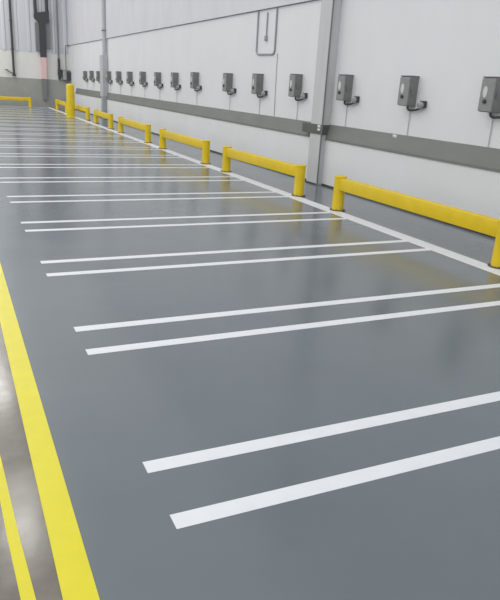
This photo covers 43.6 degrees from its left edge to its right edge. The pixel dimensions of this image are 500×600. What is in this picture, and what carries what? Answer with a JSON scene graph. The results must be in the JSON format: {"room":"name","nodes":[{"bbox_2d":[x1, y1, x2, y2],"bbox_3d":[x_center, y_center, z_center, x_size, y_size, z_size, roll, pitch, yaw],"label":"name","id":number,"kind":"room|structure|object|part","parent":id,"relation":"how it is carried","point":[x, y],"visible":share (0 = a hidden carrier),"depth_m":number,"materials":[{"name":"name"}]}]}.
{"room":"warehouse","nodes":[
{"label":"warehouse","id":0,"kind":"room"},
{"bbox_2d":[0,0,68,53],"bbox_3d":[-16.177,-14.991,28.738,15.045,5.810,0.049,-5,21,-24],"label":"wall","id":1,"kind":"structure","parent":0,"point":[23,25],"depth_m":31.61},
{"bbox_2d":[5,0,15,75],"bbox_3d":[-12.035,-14.752,30.774,0.515,7.000,0.193,-5,21,-24],"label":"standpipe","id":2,"kind":"object","parent":1,"relation":"attached to","point":[9,1],"visible":1,"depth_m":31.38,"materials":[{"name":"grey metal"}]},
{"bbox_2d":[33,0,50,99],"bbox_3d":[-10.546,-14.395,31.617,0.770,8.150,0.220,-5,21,-24],"label":"column","id":3,"kind":"structure","parent":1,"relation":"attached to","point":[42,26],"depth_m":31.91,"materials":[{"name":"grey metal"}]},
{"bbox_3d":[-10.853,-13.442,31.872,0.200,1.350,0.130,-5,21,-24],"label":"panel","id":4,"kind":"part","parent":3,"relation":"part of","materials":[{"name":"grey metal"}]},
{"bbox_3d":[-10.617,-13.288,31.992,0.300,1.610,0.200,-5,21,-24],"label":"leg","id":5,"kind":"part","parent":3,"relation":"part of","materials":[{"name":"grey metal"}]},
{"bbox_3d":[-10.373,-13.628,32.039,0.240,1.350,0.130,-5,21,-24],"label":"panel","id":6,"kind":"part","parent":3,"relation":"part of","materials":[{"name":"grey metal"}]},
{"bbox_2d":[0,22,70,83],"bbox_3d":[-16.096,-13.815,29.478,15.600,8.500,0.400,-5,21,-24],"label":"wall","id":7,"kind":"structure","parent":0,"point":[27,64],"depth_m":32.21,"materials":[{"name":"white paint"}]},
{"bbox_2d":[0,77,68,107],"bbox_3d":[-16.466,-10.362,30.322,15.030,1.390,0.030,-5,21,-24],"label":"trim","id":8,"kind":"structure","parent":7,"relation":"attached to","point":[9,86],"depth_m":32.60,"materials":[{"name":"grey paint"}]},
{"bbox_2d":[56,0,61,79],"bbox_3d":[-9.813,-14.965,31.790,0.200,7.100,0.180,-5,21,-24],"label":"pipe","id":9,"kind":"object","parent":7,"relation":"attached to","point":[58,58],"visible":1,"depth_m":32.35,"materials":[{"name":"grey metal"}]},
{"bbox_2d":[62,45,69,80],"bbox_3d":[-9.615,-12.432,32.758,0.482,1.812,0.315,-5,21,-24],"label":"switch box","id":10,"kind":"object","parent":7,"relation":"attached to","point":[65,73],"visible":1,"depth_m":32.78,"materials":[{"name":"grey metal"}]},
{"bbox_3d":[-9.720,-11.790,32.768,0.170,0.440,0.015,-5,21,-24],"label":"door","id":11,"kind":"part","parent":10,"relation":"part of","materials":[{"name":"grey metal"}]},
{"bbox_2d":[0,105,499,599],"bbox_3d":[-7.919,-3.439,13.973,15.800,0.202,40.600,-5,21,-24],"label":"floor","id":12,"kind":"structure","parent":0,"point":[431,532],"depth_m":3.61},
{"bbox_2d":[0,96,31,106],"bbox_3d":[-12.684,-9.874,30.948,3.624,0.486,0.224,-5,21,-24],"label":"guard rail","id":13,"kind":"object","parent":12,"relation":"on","point":[29,99],"visible":1,"depth_m":31.34,"materials":[{"name":"yellow metal"}]},
{"bbox_3d":[-11.143,-10.021,31.651,0.176,0.486,0.176,-5,21,-24],"label":"post","id":14,"kind":"part","parent":13,"relation":"part of","materials":[{"name":"yellow metal"}]},
{"bbox_2d":[0,457,35,599],"bbox_3d":[-1.483,0.437,3.424,0.066,0.002,7.210,-7,21,-27],"label":"edge line","id":15,"kind":"object","parent":12,"relation":"on","point":[24,583],"visible":1,"depth_m":2.24,"materials":[{"name":"yellow paint"}]},
{"bbox_2d":[0,264,99,599],"bbox_3d":[-6.244,-3.321,13.608,0.109,0.002,38.500,-5,21,-24],"label":"edge line","id":16,"kind":"object","parent":12,"relation":"on","point":[75,577],"visible":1,"depth_m":2.64,"materials":[{"name":"yellow paint"}]},
{"bbox_2d":[7,129,97,131],"bbox_3d":[-6.234,-5.183,19.076,4.111,0.002,0.088,-5,21,-24],"label":"stall line","id":17,"kind":"object","parent":12,"relation":"on","point":[7,129],"visible":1,"depth_m":19.15,"materials":[{"name":"white paint"}]},
{"bbox_2d":[55,99,66,112],"bbox_3d":[-8.988,-9.275,29.840,0.224,0.486,3.024,-5,21,-24],"label":"guard rail","id":18,"kind":"object","parent":12,"relation":"on","point":[57,101],"visible":0.77,"depth_m":29.86,"materials":[{"name":"yellow metal"}]},
{"bbox_2d":[0,138,121,140],"bbox_3d":[-5.020,-4.267,16.601,4.118,0.002,0.088,-5,21,-24],"label":"stall line","id":19,"kind":"object","parent":12,"relation":"on","point":[0,138],"visible":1,"depth_m":16.59,"materials":[{"name":"white paint"}]},
{"bbox_2d":[8,134,113,136],"bbox_3d":[-5.528,-4.650,17.636,4.116,0.002,0.088,-5,21,-24],"label":"stall line","id":20,"kind":"object","parent":12,"relation":"on","point":[8,134],"visible":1,"depth_m":17.70,"materials":[{"name":"white paint"}]},
{"bbox_2d":[0,132,122,135],"bbox_3d":[-5.730,-4.803,18.050,4.112,0.002,0.088,-5,21,-24],"label":"stall line","id":21,"kind":"object","parent":12,"relation":"on","point":[0,132],"visible":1,"depth_m":18.29,"materials":[{"name":"white paint"}]},
{"bbox_2d":[19,128,106,130],"bbox_3d":[-6.440,-5.340,19.498,4.110,0.002,0.088,-5,21,-24],"label":"stall line","id":22,"kind":"object","parent":12,"relation":"on","point":[19,128],"visible":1,"depth_m":19.72,"materials":[{"name":"white paint"}]},
{"bbox_2d":[66,84,74,116],"bbox_3d":[-7.433,-8.266,25.870,0.400,1.316,0.400,-5,21,-24],"label":"bollard","id":23,"kind":"object","parent":12,"relation":"on","point":[70,95],"visible":0.98,"depth_m":25.76,"materials":[{"name":"yellow metal"}]},
{"bbox_2d":[11,140,140,142],"bbox_3d":[-4.818,-4.118,16.198,4.110,0.002,0.088,-5,21,-24],"label":"stall line","id":24,"kind":"object","parent":12,"relation":"on","point":[11,140],"visible":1,"depth_m":16.31,"materials":[{"name":"white paint"}]},
{"bbox_2d":[0,147,159,149],"bbox_3d":[-4.110,-3.585,14.759,4.110,0.002,0.088,-5,21,-24],"label":"stall line","id":25,"kind":"object","parent":12,"relation":"on","point":[0,147],"visible":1,"depth_m":14.76,"materials":[{"name":"white paint"}]},
{"bbox_2d":[8,145,154,147],"bbox_3d":[-4.305,-3.732,15.155,4.110,0.002,0.088,-5,21,-24],"label":"stall line","id":26,"kind":"object","parent":12,"relation":"on","point":[8,145],"visible":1,"depth_m":15.20,"materials":[{"name":"white paint"}]},
{"bbox_2d":[75,104,89,119],"bbox_3d":[-7.119,-7.899,26.131,0.224,0.486,3.574,-5,21,-24],"label":"guard rail","id":27,"kind":"object","parent":12,"relation":"on","point":[78,107],"visible":0.55,"depth_m":24.72,"materials":[{"name":"yellow metal"}]},
{"bbox_3d":[-6.418,-7.371,24.705,0.176,0.486,0.176,-5,21,-24],"label":"post","id":28,"kind":"part","parent":27,"relation":"part of","materials":[{"name":"yellow metal"}]},
{"bbox_2d":[0,153,175,155],"bbox_3d":[-3.591,-3.196,13.708,4.106,0.002,0.088,-5,21,-24],"label":"stall line","id":29,"kind":"object","parent":12,"relation":"on","point":[0,153],"visible":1,"depth_m":13.69,"materials":[{"name":"white paint"}]},
{"bbox_2d":[0,164,184,164],"bbox_3d":[-2.882,-2.659,12.259,4.113,0.002,0.088,-5,21,-24],"label":"stall line","id":30,"kind":"object","parent":12,"relation":"on","point":[0,164],"visible":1,"depth_m":12.17,"materials":[{"name":"white paint"}]},
{"bbox_2d":[4,156,181,157],"bbox_3d":[-3.404,-3.052,13.319,4.114,0.002,0.088,-5,21,-24],"label":"stall line","id":31,"kind":"object","parent":12,"relation":"on","point":[4,156],"visible":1,"depth_m":13.14,"materials":[{"name":"white paint"}]},
{"bbox_2d":[94,109,113,128],"bbox_3d":[-5.225,-6.445,22.199,0.224,0.486,2.774,-5,21,-24],"label":"guard rail","id":32,"kind":"object","parent":12,"relation":"on","point":[97,113],"visible":0.99,"depth_m":21.56,"materials":[{"name":"yellow metal"}]},
{"bbox_3d":[-5.745,-6.849,23.291,0.176,0.486,0.176,-5,21,-24],"label":"post","id":33,"kind":"part","parent":32,"relation":"part of","materials":[{"name":"yellow metal"}]},
{"bbox_3d":[-4.704,-6.042,21.107,0.176,0.486,0.176,-5,21,-24],"label":"post","id":34,"kind":"part","parent":32,"relation":"part of","materials":[{"name":"yellow metal"}]},
{"bbox_2d":[0,167,208,167],"bbox_3d":[-2.696,-2.519,11.880,4.112,0.002,0.088,-5,21,-24],"label":"stall line","id":35,"kind":"object","parent":12,"relation":"on","point":[0,167],"visible":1,"depth_m":11.86,"materials":[{"name":"white paint"}]},
{"bbox_2d":[0,180,243,182],"bbox_3d":[-1.984,-1.987,10.442,4.105,0.002,0.088,-5,21,-24],"label":"stall line","id":36,"kind":"object","parent":12,"relation":"on","point":[165,180],"visible":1,"depth_m":10.32,"materials":[{"name":"white paint"}]},
{"bbox_2d":[11,176,232,177],"bbox_3d":[-2.168,-2.124,10.812,4.108,0.002,0.088,-5,21,-24],"label":"stall line","id":37,"kind":"object","parent":12,"relation":"on","point":[213,176],"visible":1,"depth_m":10.65,"materials":[{"name":"white paint"}]},
{"bbox_2d":[117,117,151,142],"bbox_3d":[-3.441,-5.052,18.425,0.224,0.486,3.374,-5,21,-24],"label":"guard rail","id":38,"kind":"object","parent":12,"relation":"on","point":[121,120],"visible":1,"depth_m":17.88,"materials":[{"name":"yellow metal"}]},
{"bbox_3d":[-4.091,-5.550,19.771,0.176,0.486,0.176,-5,21,-24],"label":"post","id":39,"kind":"part","parent":38,"relation":"part of","materials":[{"name":"yellow metal"}]},
{"bbox_3d":[-2.791,-4.555,17.080,0.176,0.486,0.176,-5,21,-24],"label":"post","id":40,"kind":"part","parent":38,"relation":"part of","materials":[{"name":"yellow metal"}]},
{"bbox_2d":[7,192,275,196],"bbox_3d":[-1.455,-1.588,9.365,4.105,0.002,0.088,-5,21,-24],"label":"stall line","id":41,"kind":"object","parent":12,"relation":"on","point":[219,192],"visible":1,"depth_m":9.25,"materials":[{"name":"white paint"}]},
{"bbox_2d":[10,196,286,202],"bbox_3d":[-1.274,-1.454,9.004,4.099,0.002,0.088,-5,21,-24],"label":"stall line","id":42,"kind":"object","parent":12,"relation":"on","point":[265,196],"visible":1,"depth_m":8.88,"materials":[{"name":"white paint"}]},
{"bbox_2d":[21,212,329,223],"bbox_3d":[-0.739,-1.052,7.919,4.095,0.002,0.088,-5,21,-24],"label":"parking line","id":43,"kind":"object","parent":12,"relation":"on","point":[306,212],"visible":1,"depth_m":7.78,"materials":[{"name":"white paint"}]},
{"bbox_2d":[158,129,210,163],"bbox_3d":[-1.568,-3.606,14.510,0.224,0.486,3.164,-6,21,-25],"label":"guard rail","id":44,"kind":"object","parent":12,"relation":"on","point":[204,145],"visible":1,"depth_m":14.00,"materials":[{"name":"yellow metal"}]},
{"bbox_3d":[-2.200,-4.068,15.754,0.176,0.486,0.176,-6,21,-25],"label":"post","id":45,"kind":"part","parent":44,"relation":"part of","materials":[{"name":"yellow metal"}]},
{"bbox_3d":[-0.937,-3.144,13.265,0.176,0.486,0.176,-6,21,-25],"label":"post","id":46,"kind":"part","parent":44,"relation":"part of","materials":[{"name":"yellow metal"}]},
{"bbox_2d":[25,218,345,231],"bbox_3d":[-0.564,-0.921,7.566,4.094,0.002,0.088,-5,21,-24],"label":"parking line","id":47,"kind":"object","parent":12,"relation":"on","point":[325,218],"visible":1,"depth_m":7.42,"materials":[{"name":"white paint"}]},
{"bbox_2d":[40,240,407,263],"bbox_3d":[-0.028,-0.516,6.471,4.097,0.002,0.088,-5,21,-24],"label":"parking line","id":48,"kind":"object","parent":12,"relation":"on","point":[394,241],"visible":1,"depth_m":6.31,"materials":[{"name":"white paint"}]},
{"bbox_2d":[46,248,429,276],"bbox_3d":[0.140,-0.388,6.125,4.101,0.002,0.088,-5,21,-24],"label":"parking line","id":49,"kind":"object","parent":12,"relation":"on","point":[424,249],"visible":1,"depth_m":5.95,"materials":[{"name":"white paint"}]},
{"bbox_2d":[221,146,305,196],"bbox_3d":[0.166,-2.332,11.078,0.224,0.486,2.986,-6,21,-26],"label":"guard rail","id":50,"kind":"object","parent":12,"relation":"on","point":[297,170],"visible":1,"depth_m":10.62,"materials":[{"name":"yellow metal"}]},
{"bbox_3d":[-0.457,-2.763,12.233,0.176,0.486,0.176,-6,21,-26],"label":"post","id":51,"kind":"part","parent":50,"relation":"part of","materials":[{"name":"yellow metal"}]},
{"bbox_3d":[0.789,-1.902,9.924,0.176,0.486,0.176,-6,21,-26],"label":"post","id":52,"kind":"part","parent":50,"relation":"part of","materials":[{"name":"yellow metal"}]},
{"bbox_2d":[50,108,499,275],"bbox_3d":[-2.249,-3.844,15.848,0.210,0.002,39.300,-5,21,-24],"label":"boundary line","id":53,"kind":"object","parent":12,"relation":"on","point":[462,258],"visible":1,"depth_m":8.50,"materials":[{"name":"white paint"}]},
{"bbox_2d":[74,284,499,331],"bbox_3d":[0.684,0.020,5.023,4.097,0.002,0.088,-5,21,-24],"label":"parking line","id":54,"kind":"object","parent":12,"relation":"on","point":[325,303],"visible":1,"depth_m":4.78,"materials":[{"name":"white paint"}]},
{"bbox_2d":[85,301,499,354],"bbox_3d":[0.851,0.144,4.688,4.094,0.002,0.088,-5,21,-24],"label":"parking line","id":55,"kind":"object","parent":12,"relation":"on","point":[101,350],"visible":1,"depth_m":4.38,"materials":[{"name":"white paint"}]},
{"bbox_2d":[142,391,499,472],"bbox_3d":[1.397,0.556,3.576,4.095,0.002,0.088,-5,21,-24],"label":"parking line","id":56,"kind":"object","parent":12,"relation":"on","point":[171,462],"visible":1,"depth_m":3.07,"materials":[{"name":"white paint"}]},
{"bbox_2d":[170,436,499,528],"bbox_3d":[1.559,0.677,3.248,4.093,0.002,0.088,-5,21,-24],"label":"parking line","id":57,"kind":"object","parent":12,"relation":"on","point":[261,500],"visible":1,"depth_m":2.69,"materials":[{"name":"white paint"}]},
{"bbox_2d":[330,175,499,268],"bbox_3d":[1.920,-1.048,7.619,0.224,0.486,3.254,-6,21,-25],"label":"guard rail","id":58,"kind":"object","parent":12,"relation":"on","point":[487,225],"visible":1,"depth_m":7.29,"materials":[{"name":"yellow metal"}]},
{"bbox_3d":[1.270,-1.525,8.902,0.176,0.486,0.176,-6,21,-25],"label":"post","id":59,"kind":"part","parent":58,"relation":"part of","materials":[{"name":"yellow metal"}]},
{"bbox_3d":[2.570,-0.573,6.336,0.176,0.486,0.176,-6,21,-25],"label":"post","id":60,"kind":"part","parent":58,"relation":"part of","materials":[{"name":"yellow metal"}]},
{"bbox_2d":[67,0,499,218],"bbox_3d":[-0.826,-8.095,15.385,0.570,8.500,40.000,-5,21,-24],"label":"wall","id":61,"kind":"structure","parent":0,"point":[451,45],"depth_m":11.29,"materials":[{"name":"white paint"}]},
{"bbox_2d":[83,71,87,81],"bbox_3d":[-7.712,-10.288,29.258,0.194,0.832,0.458,-5,21,-24],"label":"switch box","id":62,"kind":"object","parent":61,"relation":"attached to","point":[84,72],"visible":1,"depth_m":29.20,"materials":[{"name":"grey metal"}]},
{"bbox_2d":[89,71,94,89],"bbox_3d":[-7.090,-9.836,27.991,0.194,0.832,0.458,-5,21,-24],"label":"switch box","id":63,"kind":"object","parent":61,"relation":"attached to","point":[91,73],"visible":1,"depth_m":27.95,"materials":[{"name":"grey metal"}]},
{"bbox_2d":[96,71,99,82],"bbox_3d":[-6.471,-9.356,26.733,0.194,0.832,0.458,-5,21,-24],"label":"switch box","id":64,"kind":"object","parent":61,"relation":"attached to","point":[97,72],"visible":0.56,"depth_m":26.69,"materials":[{"name":"grey metal"}]},
{"bbox_2d":[100,0,107,118],"bbox_3d":[-5.872,-11.636,24.885,0.235,8.498,0.560,-5,21,-24],"label":"downpipe","id":65,"kind":"object","parent":61,"relation":"attached to","point":[104,57],"visible":0.97,"depth_m":25.40,"materials":[{"name":"grey metal"}]},
{"bbox_3d":[-6.013,-9.227,25.714,0.220,1.600,0.550,-5,21,-24],"label":"casing","id":66,"kind":"part","parent":65,"relation":"part of","materials":[{"name":"grey metal"}]},
{"bbox_2d":[106,71,112,92],"bbox_3d":[-5.672,-8.758,25.108,0.194,0.832,0.458,-5,21,-24],"label":"switch box","id":67,"kind":"object","parent":61,"relation":"attached to","point":[108,73],"visible":1,"depth_m":25.06,"materials":[{"name":"grey metal"}]},
{"bbox_2d":[115,71,122,93],"bbox_3d":[-4.973,-8.232,23.686,0.194,0.832,0.458,-5,21,-24],"label":"switch box","id":68,"kind":"object","parent":61,"relation":"attached to","point":[118,73],"visible":1,"depth_m":23.64,"materials":[{"name":"grey metal"}]},
{"bbox_2d":[126,72,133,95],"bbox_3d":[-4.282,-7.707,22.283,0.194,0.832,0.458,-5,21,-24],"label":"switch box","id":69,"kind":"object","parent":61,"relation":"attached to","point":[129,75],"visible":1,"depth_m":22.25,"materials":[{"name":"grey metal"}]},
{"bbox_2d":[139,71,147,97],"bbox_3d":[-3.566,-7.175,20.825,0.194,0.832,0.458,-5,21,-24],"label":"switch box","id":70,"kind":"object","parent":61,"relation":"attached to","point":[142,75],"visible":1,"depth_m":20.78,"materials":[{"name":"grey metal"}]},
{"bbox_2d":[154,72,162,99],"bbox_3d":[-2.851,-6.625,19.373,0.194,0.832,0.458,-5,21,-24],"label":"switch box","id":71,"kind":"object","parent":61,"relation":"attached to","point":[157,75],"visible":1,"depth_m":19.32,"materials":[{"name":"grey metal"}]},
{"bbox_2d":[171,72,180,101],"bbox_3d":[-2.147,-6.095,17.943,0.194,0.832,0.458,-5,21,-24],"label":"switch box","id":72,"kind":"object","parent":61,"relation":"attached to","point":[174,76],"visible":1,"depth_m":17.89,"materials":[{"name":"grey metal"}]},
{"bbox_2d":[190,72,201,104],"bbox_3d":[-1.443,-5.580,16.507,0.194,0.832,0.458,-5,21,-24],"label":"switch box","id":73,"kind":"object","parent":61,"relation":"attached to","point":[194,76],"visible":1,"depth_m":16.46,"materials":[{"name":"grey metal"}]},
{"bbox_3d":[-1.537,-5.804,16.516,0.018,0.382,0.220,-5,21,-24],"label":"door","id":74,"kind":"part","parent":73,"relation":"part of","materials":[{"name":"grey metal"}]},
{"bbox_2d":[222,73,235,109],"bbox_3d":[-0.500,-4.861,14.592,0.194,0.832,0.458,-5,21,-24],"label":"switch box","id":75,"kind":"object","parent":61,"relation":"attached to","point":[227,77],"visible":1,"depth_m":14.55,"materials":[{"name":"grey metal"}]},
{"bbox_3d":[-0.594,-5.084,14.601,0.018,0.382,0.220,-5,21,-24],"label":"door","id":76,"kind":"part","parent":75,"relation":"part of","materials":[{"name":"grey metal"}]},
{"bbox_2d":[251,73,267,108],"bbox_3d":[0.182,-4.344,13.205,0.194,0.832,0.458,-5,21,-24],"label":"switch box","id":77,"kind":"object","parent":61,"relation":"attached to","point":[257,79],"visible":1,"depth_m":13.16,"materials":[{"name":"grey metal"}]},
{"bbox_3d":[0.089,-4.567,13.213,0.018,0.382,0.220,-5,21,-24],"label":"door","id":78,"kind":"part","parent":77,"relation":"part of","materials":[{"name":"grey metal"}]},
{"bbox_2d":[264,12,267,40],"bbox_3d":[0.339,-5.591,12.775,0.050,0.540,0.070,-5,21,-24],"label":"stub","id":79,"kind":"object","parent":61,"relation":"attached to","point":[266,36],"visible":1,"depth_m":12.79,"materials":[{"name":"grey metal"}]},
{"bbox_2d":[255,7,277,54],"bbox_3d":[0.333,-5.492,12.820,0.034,0.877,0.894,-5,21,-24],"label":"loop","id":80,"kind":"object","parent":61,"relation":"attached to","point":[276,7],"visible":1,"depth_m":12.80,"materials":[{"name":"grey metal"}]},
{"bbox_2d":[274,53,277,110],"bbox_3d":[0.521,-4.359,12.669,0.012,1.200,0.042,-5,21,-24],"label":"cable","id":81,"kind":"object","parent":61,"relation":"attached to","point":[277,53],"visible":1,"depth_m":12.66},
{"bbox_2d":[75,109,495,237],"bbox_3d":[-1.372,-4.059,16.587,0.122,0.030,39.960,-5,21,-24],"label":"baseboard","id":82,"kind":"structure","parent":61,"relation":"attached to","point":[75,109],"depth_m":9.62,"materials":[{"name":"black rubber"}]},
{"bbox_2d":[75,88,499,171],"bbox_3d":[-0.872,-4.649,15.582,0.085,0.265,38.200,-5,21,-24],"label":"trim","id":83,"kind":"structure","parent":61,"relation":"attached to","point":[480,157],"depth_m":10.15,"materials":[{"name":"grey paint"}]},
{"bbox_2d":[288,74,307,119],"bbox_3d":[0.886,-3.819,11.773,0.194,0.832,0.458,-5,21,-24],"label":"switch box","id":84,"kind":"object","parent":61,"relation":"attached to","point":[295,80],"visible":1,"depth_m":11.73,"materials":[{"name":"grey metal"}]},
{"bbox_3d":[0.792,-4.043,11.781,0.018,0.382,0.220,-5,21,-24],"label":"door","id":85,"kind":"part","parent":84,"relation":"part of","materials":[{"name":"grey metal"}]},
{"bbox_2d":[300,93,307,98],"bbox_3d":[0.994,-3.797,11.625,0.124,0.112,0.101,-5,21,-24],"label":"receptacle","id":86,"kind":"object","parent":84,"relation":"attached to","point":[304,95],"depth_m":11.59,"materials":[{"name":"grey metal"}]},
{"bbox_2d":[302,122,329,134],"bbox_3d":[1.237,-3.097,11.274,0.295,0.165,0.680,-5,21,-24],"label":"trim","id":87,"kind":"structure","parent":61,"relation":"attached to","point":[308,127],"depth_m":11.15,"materials":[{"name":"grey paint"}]},
{"bbox_2d":[336,74,359,126],"bbox_3d":[1.598,-3.287,10.325,0.194,0.832,0.458,-5,21,-24],"label":"switch box","id":88,"kind":"object","parent":61,"relation":"attached to","point":[345,81],"visible":1,"depth_m":10.29,"materials":[{"name":"grey metal"}]},
{"bbox_3d":[1.504,-3.510,10.333,0.018,0.382,0.220,-5,21,-24],"label":"door","id":89,"kind":"part","parent":88,"relation":"part of","materials":[{"name":"grey metal"}]},
{"bbox_2d":[351,96,359,102],"bbox_3d":[1.706,-3.265,10.176,0.124,0.112,0.101,-5,21,-24],"label":"receptacle","id":90,"kind":"object","parent":88,"relation":"attached to","point":[354,99],"depth_m":10.14,"materials":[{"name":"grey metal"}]},
{"bbox_2d":[397,75,426,135],"bbox_3d":[2.293,-2.760,8.912,0.194,0.832,0.458,-5,21,-24],"label":"switch box","id":91,"kind":"object","parent":61,"relation":"attached to","point":[408,87],"visible":1,"depth_m":8.88,"materials":[{"name":"grey metal"}]},
{"bbox_3d":[2.199,-2.983,8.921,0.018,0.382,0.220,-5,21,-24],"label":"door","id":92,"kind":"part","parent":91,"relation":"part of","materials":[{"name":"grey metal"}]},
{"bbox_2d":[417,101,426,108],"bbox_3d":[2.401,-2.738,8.764,0.124,0.112,0.101,-5,21,-24],"label":"receptacle","id":93,"kind":"object","parent":91,"relation":"attached to","point":[422,104],"depth_m":8.73,"materials":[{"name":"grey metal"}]},
{"bbox_2d":[477,76,499,146],"bbox_3d":[2.963,-2.257,7.548,0.194,0.832,0.458,-5,21,-24],"label":"switch box","id":94,"kind":"object","parent":61,"relation":"attached to","point":[489,100],"visible":1,"depth_m":7.54,"materials":[{"name":"grey metal"}]},
{"bbox_3d":[2.849,-2.523,7.567,0.003,0.135,0.075,-5,21,-24],"label":"label plate","id":95,"kind":"part","parent":94,"relation":"part of","materials":[{"name":"white plastic"}]},
{"bbox_3d":[2.869,-2.480,7.557,0.018,0.382,0.220,-5,21,-24],"label":"door","id":96,"kind":"part","parent":94,"relation":"part of","materials":[{"name":"grey metal"}]},
{"bbox_3d":[2.950,-2.682,7.522,0.165,0.014,0.224,-5,21,-24],"label":"lid","id":97,"kind":"part","parent":94,"relation":"part of","materials":[{"name":"grey metal"}]},
{"bbox_2d":[306,0,341,184],"bbox_3d":[1.530,-6.163,10.131,0.380,8.500,0.380,-5,21,-24],"label":"pillar","id":98,"kind":"structure","parent":0,"point":[326,5],"depth_m":10.80,"materials":[{"name":"paint"}]},
{"bbox_2d":[316,0,333,184],"bbox_3d":[1.443,-6.080,9.867,0.028,8.497,0.028,-5,21,-24],"label":"conduit","id":99,"kind":"object","parent":98,"relation":"attached to","point":[333,0],"visible":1,"depth_m":10.69,"materials":[{"name":"grey metal"}]}
]}

